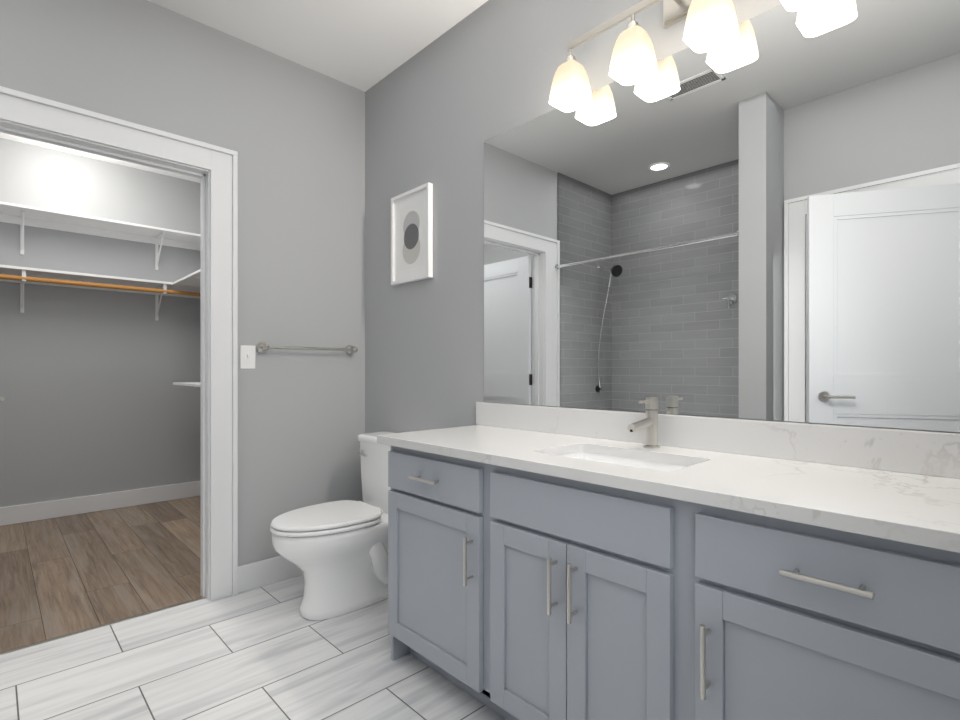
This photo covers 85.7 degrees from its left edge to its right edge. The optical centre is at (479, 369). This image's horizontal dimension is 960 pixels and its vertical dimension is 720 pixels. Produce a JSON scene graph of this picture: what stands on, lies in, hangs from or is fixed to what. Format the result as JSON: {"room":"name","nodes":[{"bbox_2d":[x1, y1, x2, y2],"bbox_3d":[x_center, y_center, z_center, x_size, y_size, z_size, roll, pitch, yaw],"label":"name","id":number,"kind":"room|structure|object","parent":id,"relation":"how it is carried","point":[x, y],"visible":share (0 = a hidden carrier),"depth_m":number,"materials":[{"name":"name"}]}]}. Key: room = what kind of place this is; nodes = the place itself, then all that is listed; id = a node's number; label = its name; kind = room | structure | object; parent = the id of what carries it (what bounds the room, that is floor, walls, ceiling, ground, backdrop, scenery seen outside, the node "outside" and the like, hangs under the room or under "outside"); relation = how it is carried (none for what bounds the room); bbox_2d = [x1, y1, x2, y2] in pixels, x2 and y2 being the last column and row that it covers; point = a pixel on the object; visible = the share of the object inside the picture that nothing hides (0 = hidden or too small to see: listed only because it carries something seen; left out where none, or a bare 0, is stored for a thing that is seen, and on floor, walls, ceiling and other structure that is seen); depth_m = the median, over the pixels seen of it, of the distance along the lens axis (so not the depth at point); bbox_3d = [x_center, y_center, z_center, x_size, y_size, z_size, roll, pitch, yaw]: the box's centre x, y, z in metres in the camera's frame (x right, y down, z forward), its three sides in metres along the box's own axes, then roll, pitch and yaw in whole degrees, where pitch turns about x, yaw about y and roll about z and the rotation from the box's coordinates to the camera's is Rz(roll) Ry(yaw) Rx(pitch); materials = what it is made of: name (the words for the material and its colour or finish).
{"room":"bathroom","nodes":[
{"label":"bathroom","id":0,"kind":"room"},
{"bbox_2d":[0,138,199,506],"bbox_3d":[-3.288,-0.270,3.830,2.960,2.740,0.120,0,0,-43],"label":"wall","id":1,"kind":"structure","parent":0,"point":[96,401],"depth_m":4.02,"materials":[{"name":"grey paint"}]},
{"bbox_2d":[0,201,199,320],"bbox_3d":[-3.152,-0.472,3.665,2.245,1.294,0.300,0,0,-43],"label":"closet shelf","id":2,"kind":"object","parent":1,"relation":"attached to","point":[22,215],"depth_m":3.88,"materials":[{"name":"white wood"}]},
{"bbox_2d":[0,481,199,525],"bbox_3d":[-3.251,1.035,3.770,2.250,0.130,0.018,0,0,-43],"label":"baseboard","id":3,"kind":"structure","parent":1,"relation":"attached to","point":[16,514],"depth_m":4.00,"materials":[{"name":"white paint"}]},
{"bbox_2d":[172,269,199,386],"bbox_3d":[-1.997,-0.166,3.862,0.297,1.067,0.990,0,0,-43],"label":"closet shelf","id":4,"kind":"object","parent":1,"relation":"attached to","point":[187,286],"depth_m":4.14,"materials":[{"name":"white wood"}]},
{"bbox_2d":[0,496,201,652],"bbox_3d":[-2.513,1.130,3.011,2.960,0.060,2.375,0,0,-43],"label":"floor","id":5,"kind":"structure","parent":0,"point":[63,576],"depth_m":2.87,"materials":[{"name":"wood"}]},
{"bbox_2d":[0,0,364,565],"bbox_3d":[-1.326,-0.270,2.520,1.670,2.740,0.120,0,0,-43],"label":"wall","id":6,"kind":"structure","parent":0,"point":[291,133],"depth_m":2.66,"materials":[{"name":"grey paint"}]},
{"bbox_2d":[240,345,254,368],"bbox_3d":[-1.158,-0.065,2.584,0.072,0.116,0.015,0,0,-43],"label":"light switch","id":7,"kind":"object","parent":6,"relation":"attached to","point":[247,356],"visible":1,"depth_m":2.58,"materials":[{"name":"white plastic"}]},
{"bbox_2d":[238,556,302,592],"bbox_3d":[-0.951,1.035,2.780,0.688,0.130,0.018,0,0,-43],"label":"baseboard","id":8,"kind":"structure","parent":6,"relation":"attached to","point":[257,574],"depth_m":2.62,"materials":[{"name":"white paint"}]},
{"bbox_2d":[256,342,357,354],"bbox_3d":[-0.906,-0.115,2.782,0.554,0.054,0.072,0,0,-43],"label":"towel rail","id":9,"kind":"object","parent":6,"relation":"attached to","point":[262,347],"visible":1,"depth_m":2.72,"materials":[{"name":"silver metal"}]},
{"bbox_2d":[0,0,487,182],"bbox_3d":[-1.460,-1.670,1.898,2.960,0.060,5.440,0,0,-43],"label":"ceiling","id":10,"kind":"structure","parent":0,"point":[364,45],"depth_m":2.49,"materials":[{"name":"paint"}]},
{"bbox_2d":[0,575,506,719],"bbox_3d":[-0.644,1.130,1.035,2.960,0.060,3.065,0,0,-43],"label":"floor","id":11,"kind":"structure","parent":0,"point":[268,652],"depth_m":1.89,"materials":[{"name":"white tile"}]},
{"bbox_2d":[0,597,205,654],"bbox_3d":[-1.617,1.099,2.223,0.800,0.003,0.016,0,0,-43],"label":"threshold","id":12,"kind":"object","parent":11,"relation":"on","point":[64,636],"depth_m":2.20,"materials":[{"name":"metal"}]},
{"bbox_2d":[270,432,392,620],"bbox_3d":[-0.622,0.719,2.449,0.726,0.763,0.458,0,0,-43],"label":"toilet","id":13,"kind":"object","parent":11,"relation":"on","point":[336,552],"visible":0.79,"depth_m":2.32,"materials":[{"name":"white ceramic"}]},
{"bbox_2d":[377,441,959,719],"bbox_3d":[0.397,0.688,1.506,0.552,0.824,1.680,0,0,-43],"label":"bathroom vanity","id":14,"kind":"object","parent":11,"relation":"on","point":[556,563],"depth_m":1.17,"materials":[{"name":"grey paint"}]},
{"bbox_2d":[377,425,959,544],"bbox_3d":[0.400,0.260,1.509,0.545,0.031,1.720,0,0,-43],"label":"countertop","id":15,"kind":"structure","parent":14,"relation":"on","point":[915,504],"depth_m":1.18,"materials":[{"name":"white stone"}]},
{"bbox_2d":[565,449,684,468],"bbox_3d":[0.395,0.334,1.492,0.276,0.140,0.456,0,0,-43],"label":"sink","id":16,"kind":"object","parent":15,"relation":"in","point":[661,462],"depth_m":1.62,"materials":[{"name":"white ceramic"}]},
{"bbox_2d":[625,397,660,448],"bbox_3d":[0.510,0.166,1.611,0.152,0.157,0.051,0,0,-43],"label":"faucet","id":17,"kind":"object","parent":15,"relation":"on","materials":[{"name":"silver metal"}]},
{"bbox_2d":[365,0,959,432],"bbox_3d":[0.362,-0.270,2.038,0.120,2.740,3.140,0,0,-43],"label":"wall","id":18,"kind":"structure","parent":0,"point":[443,108],"depth_m":2.47,"materials":[{"name":"grey paint"}]},
{"bbox_2d":[391,182,432,285],"bbox_3d":[-0.359,-0.695,2.690,0.028,0.470,0.333,0,0,-43],"label":"picture frame","id":19,"kind":"object","parent":18,"relation":"attached to","point":[412,235],"visible":1,"depth_m":2.68,"materials":[{"name":"white plastic"}]},
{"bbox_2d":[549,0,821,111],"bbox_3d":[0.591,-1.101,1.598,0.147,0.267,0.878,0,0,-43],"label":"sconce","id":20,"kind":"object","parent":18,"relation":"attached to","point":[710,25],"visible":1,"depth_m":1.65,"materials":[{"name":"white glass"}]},
{"bbox_2d":[476,402,959,476],"bbox_3d":[0.585,0.194,1.695,0.021,0.101,1.736,0,0,-43],"label":"backsplash","id":21,"kind":"structure","parent":18,"relation":"attached to","point":[906,451],"depth_m":1.44,"materials":[{"name":"white stone"}]},
{"bbox_2d":[484,0,959,431],"bbox_3d":[0.604,-0.438,1.689,0.004,1.158,1.701,0,0,-43],"label":"vanity mirror","id":22,"kind":"object","parent":18,"relation":"attached to","point":[758,217],"visible":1,"depth_m":1.49,"materials":[{"name":"clear glass"}]},
{"bbox_3d":[-2.358,-0.270,1.544,1.170,2.740,0.120,0,0,-43],"label":"wall","id":23,"kind":"structure","parent":0,"visible":0},
{"bbox_2d":[0,120,209,599],"bbox_3d":[-1.627,0.068,2.235,0.840,2.065,0.124,0,0,-43],"label":"door frame","id":24,"kind":"structure","parent":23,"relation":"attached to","point":[23,131],"depth_m":2.48,"materials":[{"name":"white paint"}]},
{"bbox_2d":[0,86,237,600],"bbox_3d":[-1.646,0.015,2.217,1.100,2.169,0.180,0,0,-43],"label":"trim","id":25,"kind":"structure","parent":23,"relation":"attached to","point":[220,164],"depth_m":2.47,"materials":[{"name":"white paint"}]}
]}

